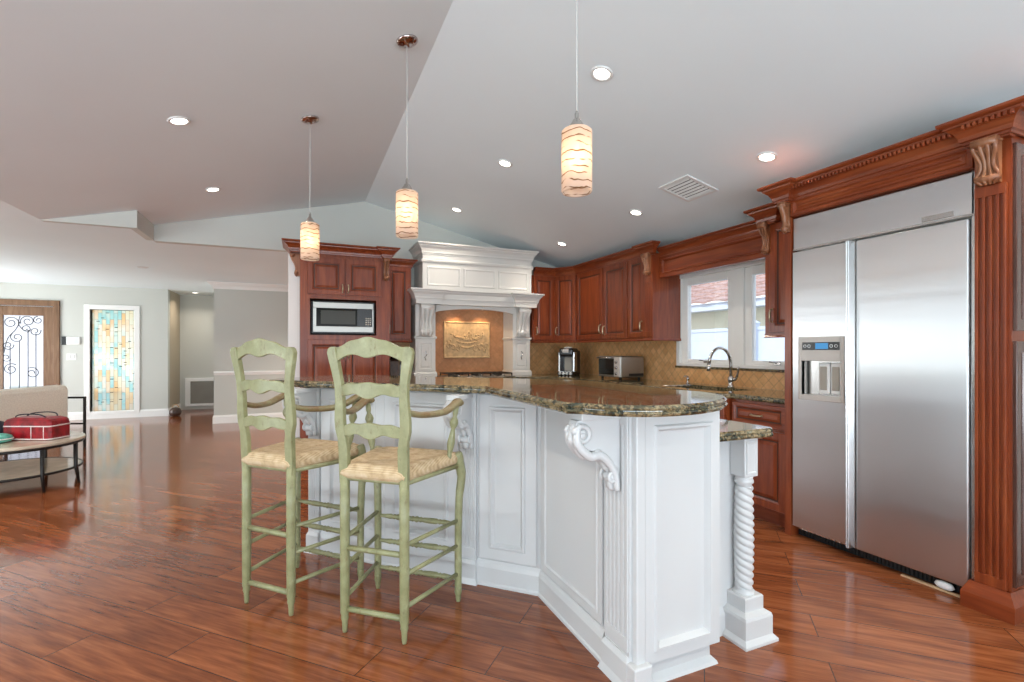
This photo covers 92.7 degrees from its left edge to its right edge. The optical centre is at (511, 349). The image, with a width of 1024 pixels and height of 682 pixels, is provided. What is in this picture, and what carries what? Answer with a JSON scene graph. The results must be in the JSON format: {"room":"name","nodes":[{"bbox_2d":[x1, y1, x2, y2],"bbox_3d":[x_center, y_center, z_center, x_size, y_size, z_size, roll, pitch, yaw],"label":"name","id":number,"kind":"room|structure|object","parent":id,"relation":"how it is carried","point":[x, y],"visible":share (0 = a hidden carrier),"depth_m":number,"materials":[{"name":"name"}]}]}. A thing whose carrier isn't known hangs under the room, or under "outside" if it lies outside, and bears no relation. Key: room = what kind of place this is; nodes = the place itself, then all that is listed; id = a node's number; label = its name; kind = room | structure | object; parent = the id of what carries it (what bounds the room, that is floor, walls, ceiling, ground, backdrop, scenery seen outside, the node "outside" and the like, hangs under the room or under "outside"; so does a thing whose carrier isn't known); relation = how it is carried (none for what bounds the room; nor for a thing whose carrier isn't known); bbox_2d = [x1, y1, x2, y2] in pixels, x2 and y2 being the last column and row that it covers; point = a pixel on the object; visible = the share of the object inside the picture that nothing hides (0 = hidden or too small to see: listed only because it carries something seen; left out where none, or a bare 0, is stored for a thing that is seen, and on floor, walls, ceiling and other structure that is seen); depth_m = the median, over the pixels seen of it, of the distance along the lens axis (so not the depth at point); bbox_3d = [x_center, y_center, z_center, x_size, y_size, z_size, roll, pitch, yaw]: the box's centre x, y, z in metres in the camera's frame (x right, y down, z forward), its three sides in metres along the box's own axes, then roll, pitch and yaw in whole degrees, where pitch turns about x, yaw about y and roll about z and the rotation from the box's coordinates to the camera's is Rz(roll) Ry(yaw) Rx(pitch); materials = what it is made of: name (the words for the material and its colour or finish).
{"room":"kitchen","nodes":[
{"label":"kitchen","id":0,"kind":"room"},
{"bbox_2d":[0,283,169,411],"bbox_3d":[-7.892,0.050,8.755,2.900,2.400,0.150,0,0,-23],"label":"wall","id":1,"kind":"structure","parent":0,"point":[154,304],"depth_m":8.90,"materials":[{"name":"paint"}]},
{"bbox_2d":[0,299,59,389],"bbox_3d":[-8.483,0.190,8.433,1.060,2.120,0.100,0,0,-23],"label":"door","id":2,"kind":"structure","parent":1,"relation":"in","point":[51,315],"depth_m":8.55,"materials":[{"name":"brown wood"}]},
{"bbox_2d":[61,336,79,344],"bbox_3d":[-7.845,-0.165,8.678,0.255,0.150,0.030,0,0,-23],"label":"intercom","id":3,"kind":"object","parent":1,"relation":"attached to","point":[65,340],"visible":1,"depth_m":8.66,"materials":[{"name":"white plastic"}]},
{"bbox_2d":[67,353,76,359],"bbox_3d":[-7.841,0.120,8.688,0.140,0.120,0.014,0,0,-23],"label":"light switch","id":4,"kind":"object","parent":1,"relation":"attached to","point":[70,356],"visible":1,"depth_m":8.69,"materials":[{"name":"white plastic"}]},
{"bbox_2d":[84,304,139,414],"bbox_3d":[-7.327,0.175,8.973,0.820,1.991,0.140,0,0,-23],"label":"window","id":5,"kind":"structure","parent":1,"relation":"in","point":[115,372],"depth_m":8.98,"materials":[{"name":"glass"}]},
{"bbox_2d":[68,403,180,419],"bbox_3d":[-7.446,1.180,9.404,1.596,0.140,1.016,0,0,-23],"label":"baseboard","id":6,"kind":"structure","parent":1,"relation":"attached to","point":[144,412],"depth_m":9.00,"materials":[{"name":"paint"}]},
{"bbox_2d":[41,210,153,240],"bbox_3d":[-3.963,-1.250,4.718,0.698,0.205,0.580,0,0,-23],"label":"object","id":7,"kind":"structure","parent":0,"point":[134,220],"depth_m":4.54,"materials":[{"name":"paint"}]},
{"bbox_2d":[170,291,179,406],"bbox_3d":[-6.807,0.050,9.772,0.100,2.400,0.850,0,0,-23],"label":"wall","id":8,"kind":"structure","parent":0,"point":[174,297],"depth_m":9.75,"materials":[{"name":"paint"}]},
{"bbox_2d":[180,295,213,409],"bbox_3d":[-6.354,0.050,10.486,1.500,2.400,0.100,0,0,-23],"label":"wall","id":9,"kind":"structure","parent":0,"point":[196,312],"depth_m":10.30,"materials":[{"name":"paint"}]},
{"bbox_2d":[185,378,213,406],"bbox_3d":[-6.446,0.885,10.370,0.840,0.590,0.038,0,0,-23],"label":"air vent","id":10,"kind":"object","parent":9,"relation":"in","point":[198,391],"visible":0.57,"depth_m":10.30,"materials":[{"name":"paint"}]},
{"bbox_2d":[0,0,452,295],"bbox_3d":[-2.525,-1.533,3.918,9.190,0.766,15.600,0,0,-23],"label":"ceiling","id":11,"kind":"structure","parent":0,"point":[90,89],"depth_m":3.20,"materials":[{"name":"paint"}]},
{"bbox_2d":[167,116,190,125],"bbox_3d":[-2.142,-1.472,3.140,0.129,0.037,0.132,0,0,-23],"label":"recessed light","id":12,"kind":"object","parent":11,"relation":"in","point":[175,120],"visible":1,"depth_m":3.13,"materials":[{"name":"white plastic"}]},
{"bbox_2d":[205,187,220,191],"bbox_3d":[-2.739,-1.468,4.471,0.129,0.037,0.132,0,0,-23],"label":"recessed light","id":13,"kind":"object","parent":11,"relation":"in","point":[210,189],"visible":1,"depth_m":4.46,"materials":[{"name":"white plastic"}]},
{"bbox_2d":[300,115,318,260],"bbox_3d":[-1.450,-1.160,3.502,0.126,1.024,0.126,0,0,-23],"label":"pendant lamp","id":14,"kind":"object","parent":11,"relation":"hanging from","point":[309,230],"visible":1,"depth_m":3.45,"materials":[{"name":"glass"}]},
{"bbox_2d":[396,34,417,238],"bbox_3d":[-0.602,-1.218,2.799,0.126,1.141,0.126,0,0,-23],"label":"pendant lamp","id":15,"kind":"object","parent":11,"relation":"hanging from","point":[406,197],"visible":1,"depth_m":2.75,"materials":[{"name":"glass"}]},
{"bbox_2d":[214,289,287,414],"bbox_3d":[-2.703,0.050,9.358,5.180,2.400,0.120,0,0,-23],"label":"wall","id":16,"kind":"structure","parent":0,"point":[240,316],"depth_m":8.46,"materials":[{"name":"paint"}]},
{"bbox_2d":[207,281,287,291],"bbox_3d":[-3.249,-1.095,10.315,5.120,0.110,2.490,0,0,-23],"label":"trim","id":17,"kind":"structure","parent":16,"relation":"attached to","point":[215,285],"depth_m":8.44,"materials":[{"name":"paint"}]},
{"bbox_2d":[213,412,284,423],"bbox_3d":[-3.230,1.180,10.363,5.046,0.140,2.416,0,0,-23],"label":"baseboard","id":18,"kind":"structure","parent":16,"relation":"attached to","point":[217,419],"depth_m":8.37,"materials":[{"name":"paint"}]},
{"bbox_2d":[214,370,284,374],"bbox_3d":[-2.743,0.398,9.262,5.030,0.065,0.024,0,0,-23],"label":"trim","id":19,"kind":"structure","parent":16,"relation":"attached to","point":[282,371],"depth_m":8.48,"materials":[{"name":"paint"}]},
{"bbox_2d":[154,202,573,374],"bbox_3d":[-1.377,-0.303,6.219,5.250,3.106,0.134,0,0,-23],"label":"wall","id":20,"kind":"structure","parent":0,"point":[359,223],"depth_m":5.96,"materials":[{"name":"paint"}]},
{"bbox_2d":[288,254,299,437],"bbox_3d":[-2.555,0.070,5.719,0.120,2.360,0.152,0,0,-23],"label":"trim","id":21,"kind":"structure","parent":20,"relation":"attached to","point":[293,281],"depth_m":5.65,"materials":[{"name":"paint"}]},
{"bbox_2d":[390,258,417,342],"bbox_3d":[-1.373,-0.585,5.944,0.371,0.990,0.398,0,0,-23],"label":"upper cabinet","id":22,"kind":"object","parent":20,"relation":"attached to","point":[400,269],"visible":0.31,"depth_m":5.81,"materials":[{"name":"brown wood"}]},
{"bbox_2d":[443,321,489,357],"bbox_3d":[-0.596,-0.134,6.473,0.641,0.483,0.023,0,0,-23],"label":"relief panel","id":23,"kind":"object","parent":20,"relation":"attached to","point":[460,339],"visible":1,"depth_m":6.46,"materials":[{"name":"stone"}]},
{"bbox_2d":[407,241,544,376],"bbox_3d":[-0.484,-0.470,6.235,1.730,1.610,0.573,0,0,-23],"label":"range hood","id":24,"kind":"object","parent":20,"relation":"attached to","point":[447,276],"visible":1,"depth_m":6.04,"materials":[{"name":"beige wood"}]},
{"bbox_2d":[530,275,554,342],"bbox_3d":[0.370,-0.547,6.708,0.345,0.905,0.386,0,0,-23],"label":"upper cabinet","id":25,"kind":"object","parent":20,"relation":"attached to","point":[542,318],"visible":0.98,"depth_m":6.57,"materials":[{"name":"brown wood"}]},
{"bbox_2d":[555,275,576,342],"bbox_3d":[0.795,-0.547,6.759,0.531,0.905,0.631,0,0,-23],"label":"upper cabinet","id":26,"kind":"object","parent":20,"relation":"attached to","point":[565,286],"visible":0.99,"depth_m":6.54,"materials":[{"name":"brown wood"}]},
{"bbox_2d":[0,409,1023,681],"bbox_3d":[-2.486,1.310,3.826,9.290,0.120,15.800,0,0,-23],"label":"floor","id":27,"kind":"structure","parent":0,"point":[130,571],"depth_m":2.37,"materials":[{"name":"brown wood"}]},
{"bbox_2d":[0,431,85,492],"bbox_3d":[-4.597,1.038,4.457,1.083,0.427,1.083,0,0,-23],"label":"coffee table","id":28,"kind":"object","parent":27,"relation":"on","point":[19,469],"visible":0.89,"depth_m":4.42,"materials":[{"name":"wood"}]},
{"bbox_2d":[0,421,3,432],"bbox_3d":[-4.811,0.742,4.550,0.220,0.166,0.220,0,0,-23],"label":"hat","id":29,"kind":"object","parent":28,"relation":"on","point":[1,422],"visible":0.15,"depth_m":4.53,"materials":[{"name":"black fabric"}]},
{"bbox_2d":[0,433,13,442],"bbox_3d":[-4.572,0.784,4.326,0.225,0.082,0.225,0,0,-23],"label":"pouch","id":30,"kind":"object","parent":28,"relation":"on","point":[4,437],"visible":1,"depth_m":4.32,"materials":[{"name":"teal fabric"}]},
{"bbox_2d":[3,411,69,440],"bbox_3d":[-4.424,0.703,4.549,0.451,0.243,0.226,0,0,1],"label":"handbag","id":31,"kind":"object","parent":28,"relation":"on","point":[34,427],"visible":0.96,"depth_m":4.45,"materials":[{"name":"red leather"}]},
{"bbox_2d":[0,458,80,479],"bbox_3d":[-4.597,1.101,4.457,1.000,0.018,1.000,0,0,-23],"label":"shelf","id":32,"kind":"object","parent":28,"relation":"attached to","point":[19,469],"depth_m":4.54,"materials":[{"name":"wood"}]},
{"bbox_2d":[0,385,85,447],"bbox_3d":[-5.871,0.845,5.319,0.965,0.810,1.805,0,0,-4],"label":"sofa","id":33,"kind":"object","parent":27,"relation":"on","point":[53,398],"visible":0.5,"depth_m":5.75,"materials":[{"name":"beige fabric"}]},
{"bbox_2d":[0,385,67,421],"bbox_3d":[-5.639,0.760,5.332,0.170,0.640,1.720,0,0,-4],"label":"cushion","id":34,"kind":"object","parent":33,"relation":"on","point":[53,398],"depth_m":5.70,"materials":[{"name":"beige fabric"}]},
{"bbox_2d":[169,404,181,415],"bbox_3d":[-6.364,1.139,9.228,0.200,0.223,0.197,0,0,-23],"label":"vase","id":35,"kind":"object","parent":27,"relation":"on","point":[175,411],"visible":1,"depth_m":9.17,"materials":[{"name":"brown ceramic"}]},
{"bbox_2d":[230,338,365,615],"bbox_3d":[-1.105,0.597,2.526,0.549,1.306,0.483,0,0,23],"label":"bar stool","id":36,"kind":"object","parent":27,"relation":"on","point":[292,456],"visible":0.9,"depth_m":2.39,"materials":[{"name":"paint"}]},
{"bbox_2d":[281,238,400,438],"bbox_3d":[-1.923,0.065,5.481,1.180,2.370,0.808,0,0,-23],"label":"tall cabinet","id":37,"kind":"object","parent":27,"relation":"on","point":[342,272],"visible":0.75,"depth_m":5.25,"materials":[{"name":"brown wood"}]},
{"bbox_2d":[311,301,373,334],"bbox_3d":[-1.897,-0.350,5.458,0.640,0.340,0.436,0,0,-23],"label":"microwave","id":38,"kind":"object","parent":37,"relation":"in","point":[327,317],"visible":1,"depth_m":5.26,"materials":[{"name":"silver plastic"}]},
{"bbox_2d":[327,337,465,644],"bbox_3d":[-0.546,0.597,2.297,0.549,1.306,0.482,0,0,17],"label":"bar stool","id":39,"kind":"object","parent":27,"relation":"on","point":[402,465],"visible":1,"depth_m":2.14,"materials":[{"name":"green paint"}]},
{"bbox_2d":[282,387,778,681],"bbox_3d":[-0.048,0.739,2.736,2.688,1.022,1.324,0,0,35],"label":"kitchen island","id":40,"kind":"object","parent":27,"relation":"on","point":[636,533],"visible":0.86,"depth_m":2.11,"materials":[{"name":"white wood"}]},
{"bbox_2d":[269,375,727,416],"bbox_3d":[-0.222,0.206,2.794,2.783,0.041,1.202,0,0,38],"label":"island countertop","id":41,"kind":"structure","parent":40,"relation":"on","point":[559,395],"depth_m":2.15,"materials":[{"name":"stone"}]},
{"bbox_2d":[720,419,772,441],"bbox_3d":[0.131,0.355,3.009,2.684,0.039,0.828,0,0,37],"label":"island countertop","id":42,"kind":"structure","parent":40,"relation":"on","point":[730,430],"depth_m":2.07,"materials":[{"name":"stone"}]},
{"bbox_2d":[720,398,731,420],"bbox_3d":[1.719,0.813,4.377,0.698,0.874,1.060,0,0,-23],"label":"base cabinet","id":43,"kind":"object","parent":27,"relation":"on","point":[726,413],"visible":0.02,"depth_m":3.79,"materials":[{"name":"brown wood"}]},
{"bbox_2d":[732,399,784,526],"bbox_3d":[2.050,0.813,3.679,0.648,0.874,0.485,0,0,-23],"label":"base cabinet","id":44,"kind":"object","parent":27,"relation":"on","point":[768,491],"visible":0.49,"depth_m":3.49,"materials":[{"name":"brown wood"}]},
{"bbox_2d":[793,171,974,597],"bbox_3d":[2.352,0.182,2.957,0.690,2.135,0.966,0,0,-23],"label":"refrigerator","id":45,"kind":"object","parent":27,"relation":"on","point":[884,285],"visible":0.91,"depth_m":2.74,"materials":[{"name":"metal"}]},
{"bbox_2d":[757,95,1023,625],"bbox_3d":[2.325,0.070,2.902,0.798,2.360,1.360,0,0,-23],"label":"refrigerator surround","id":46,"kind":"object","parent":27,"relation":"on","point":[988,142],"visible":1,"depth_m":2.31,"materials":[{"name":"brown wood"}]},
{"bbox_2d":[365,0,1023,267],"bbox_3d":[1.498,-1.501,2.286,3.110,0.831,9.400,0,0,-23],"label":"ceiling","id":47,"kind":"structure","parent":0,"point":[699,89],"depth_m":2.91,"materials":[{"name":"paint"}]},
{"bbox_2d":[451,207,461,212],"bbox_3d":[-0.630,-1.598,5.566,0.129,0.037,0.132,0,0,-23],"label":"recessed light","id":48,"kind":"object","parent":47,"relation":"in","point":[455,209],"visible":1,"depth_m":5.55,"materials":[{"name":"white plastic"}]},
{"bbox_2d":[497,159,511,167],"bbox_3d":[-0.061,-1.603,4.197,0.129,0.037,0.132,0,0,-23],"label":"recessed light","id":49,"kind":"object","parent":47,"relation":"in","point":[502,162],"visible":1,"depth_m":4.19,"materials":[{"name":"white plastic"}]},
{"bbox_2d":[557,242,566,245],"bbox_3d":[0.610,-1.294,5.958,0.129,0.037,0.132,0,0,-23],"label":"recessed light","id":50,"kind":"object","parent":47,"relation":"in","point":[558,243],"visible":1,"depth_m":5.96,"materials":[{"name":"white plastic"}]},
{"bbox_2d":[561,0,591,196],"bbox_3d":[0.267,-1.201,2.013,0.126,1.106,0.126,0,0,-23],"label":"pendant lamp","id":51,"kind":"object","parent":47,"relation":"hanging from","point":[576,138],"visible":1,"depth_m":1.96,"materials":[{"name":"glass"}]},
{"bbox_2d":[533,240,659,276],"bbox_3d":[0.901,-1.040,5.731,0.500,0.120,1.945,0,0,-23],"label":"crown molding","id":52,"kind":"structure","parent":47,"relation":"attached to","point":[651,246],"depth_m":5.82,"materials":[{"name":"brown wood"}]},
{"bbox_2d":[591,65,612,81],"bbox_3d":[0.522,-1.605,2.837,0.129,0.037,0.132,0,0,-23],"label":"recessed light","id":53,"kind":"object","parent":47,"relation":"in","point":[601,73],"visible":1,"depth_m":2.83,"materials":[{"name":"white plastic"}]},
{"bbox_2d":[629,209,642,215],"bbox_3d":[1.172,-1.298,4.616,0.129,0.037,0.132,0,0,-23],"label":"recessed light","id":54,"kind":"object","parent":47,"relation":"in","point":[634,212],"visible":1,"depth_m":4.61,"materials":[{"name":"white plastic"}]},
{"bbox_2d":[658,174,718,201],"bbox_3d":[1.426,-1.305,3.956,0.323,0.084,0.330,0,0,-23],"label":"ceiling vent","id":55,"kind":"object","parent":47,"relation":"in","point":[688,188],"visible":1,"depth_m":3.94,"materials":[{"name":"white plastic"}]},
{"bbox_2d":[756,152,777,161],"bbox_3d":[1.723,-1.303,3.299,0.129,0.037,0.132,0,0,-23],"label":"recessed light","id":56,"kind":"object","parent":47,"relation":"in","point":[764,156],"visible":1,"depth_m":3.29,"materials":[{"name":"white plastic"}]},
{"bbox_3d":[2.856,0.040,2.876,0.150,2.420,9.400,0,0,-23],"label":"wall","id":57,"kind":"structure","parent":0,"visible":0},
{"bbox_2d":[628,253,680,340],"bbox_3d":[1.494,-0.549,5.271,0.435,0.907,0.462,0,0,-23],"label":"upper cabinet","id":58,"kind":"object","parent":57,"relation":"attached to","point":[654,302],"visible":1,"depth_m":5.11,"materials":[{"name":"brown wood"}]},
{"bbox_2d":[657,220,764,278],"bbox_3d":[1.774,-0.892,4.450,0.100,0.305,1.286,0,0,-23],"label":"window valance","id":59,"kind":"object","parent":58,"relation":"attached to","point":[741,243],"visible":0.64,"depth_m":4.38,"materials":[{"name":"brown wood"}]},
{"bbox_2d":[574,341,784,390],"bbox_3d":[1.688,0.093,5.360,0.012,0.486,3.888,0,0,-23],"label":"backsplash","id":60,"kind":"structure","parent":57,"relation":"attached to","point":[659,356],"depth_m":5.40,"materials":[{"name":"tile"}]},
{"bbox_2d":[576,261,629,342],"bbox_3d":[1.204,-0.547,5.999,0.386,0.905,1.105,0,0,-23],"label":"upper cabinet","id":61,"kind":"object","parent":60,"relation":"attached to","point":[601,293],"visible":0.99,"depth_m":5.86,"materials":[{"name":"brown wood"}]},
{"bbox_2d":[675,365,784,372],"bbox_3d":[2.080,0.176,4.447,0.020,0.022,1.670,0,0,-23],"label":"trim","id":62,"kind":"structure","parent":57,"relation":"attached to","point":[676,366],"depth_m":4.48,"materials":[{"name":"stone"}]},
{"bbox_2d":[676,259,784,369],"bbox_3d":[2.126,-0.315,4.516,0.142,0.960,1.560,0,0,-23],"label":"window","id":63,"kind":"structure","parent":57,"relation":"in","point":[741,277],"depth_m":4.52,"materials":[{"name":"paint"}]},
{"bbox_2d":[743,202,784,337],"bbox_3d":[2.142,-0.598,3.730,0.451,1.005,0.505,0,0,-23],"label":"upper cabinet","id":64,"kind":"object","parent":57,"relation":"attached to","point":[768,219],"visible":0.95,"depth_m":3.75,"materials":[{"name":"brown wood"}]},
{"label":"outside","id":65,"kind":"structure","parent":0,"visible":0},
{"bbox_3d":[13.128,1.435,12.245,26.160,0.130,28.000,0,0,-23],"label":"ground","id":66,"kind":"structure","parent":65,"visible":0},
{"bbox_2d":[691,274,764,329],"bbox_3d":[10.824,-0.880,11.789,6.750,4.500,27.000,0,0,-23],"label":"house","id":67,"kind":"structure","parent":66,"relation":"on","point":[710,315],"depth_m":15.26,"materials":[{"name":"beige paint"}]},
{"bbox_2d":[691,321,784,360],"bbox_3d":[6.297,0.350,9.310,0.150,2.040,16.060,0,0,-23],"label":"vinyl fence","id":68,"kind":"object","parent":66,"relation":"on","point":[703,341],"visible":0.04,"depth_m":11.94,"materials":[{"name":"white plastic"}]},
{"bbox_3d":[0.683,0.813,6.446,0.950,0.874,1.080,0,0,-23],"label":"cabinet","id":69,"kind":"object","parent":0,"visible":0},
{"bbox_2d":[437,373,784,404],"bbox_3d":[0.419,0.355,4.816,2.746,0.039,3.871,0,0,-23],"label":"countertop","id":70,"kind":"structure","parent":69,"relation":"on","point":[742,393],"depth_m":4.62,"materials":[{"name":"stone"}]},
{"bbox_2d":[390,356,398,375],"bbox_3d":[-1.443,0.165,5.893,0.132,0.342,0.180,0,0,-23],"label":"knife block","id":71,"kind":"object","parent":70,"relation":"on","point":[394,363],"visible":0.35,"depth_m":5.84,"materials":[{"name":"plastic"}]},
{"bbox_2d":[437,371,514,377],"bbox_3d":[-0.456,0.310,6.169,0.880,0.052,0.480,0,0,-23],"label":"cooktop","id":72,"kind":"object","parent":70,"relation":"in","point":[495,373],"visible":0.99,"depth_m":6.09,"materials":[{"name":"metal"}]},
{"bbox_2d":[558,347,579,375],"bbox_3d":[0.762,0.146,6.521,0.230,0.380,0.288,0,0,29],"label":"coffee maker","id":73,"kind":"object","parent":70,"relation":"on","point":[568,357],"visible":1,"depth_m":6.48,"materials":[{"name":"silver plastic"}]},
{"bbox_2d":[596,356,643,379],"bbox_3d":[1.253,0.203,5.709,0.373,0.265,0.446,0,0,-23],"label":"toaster oven","id":74,"kind":"object","parent":70,"relation":"on","point":[621,367],"visible":0.99,"depth_m":5.54,"materials":[{"name":"metal"}]},
{"bbox_2d":[706,346,739,386],"bbox_3d":[1.879,0.152,4.329,0.317,0.368,0.140,0,0,-23],"label":"faucet","id":75,"kind":"object","parent":70,"relation":"on","point":[731,379],"visible":1,"depth_m":4.37,"materials":[{"name":"silver metal"}]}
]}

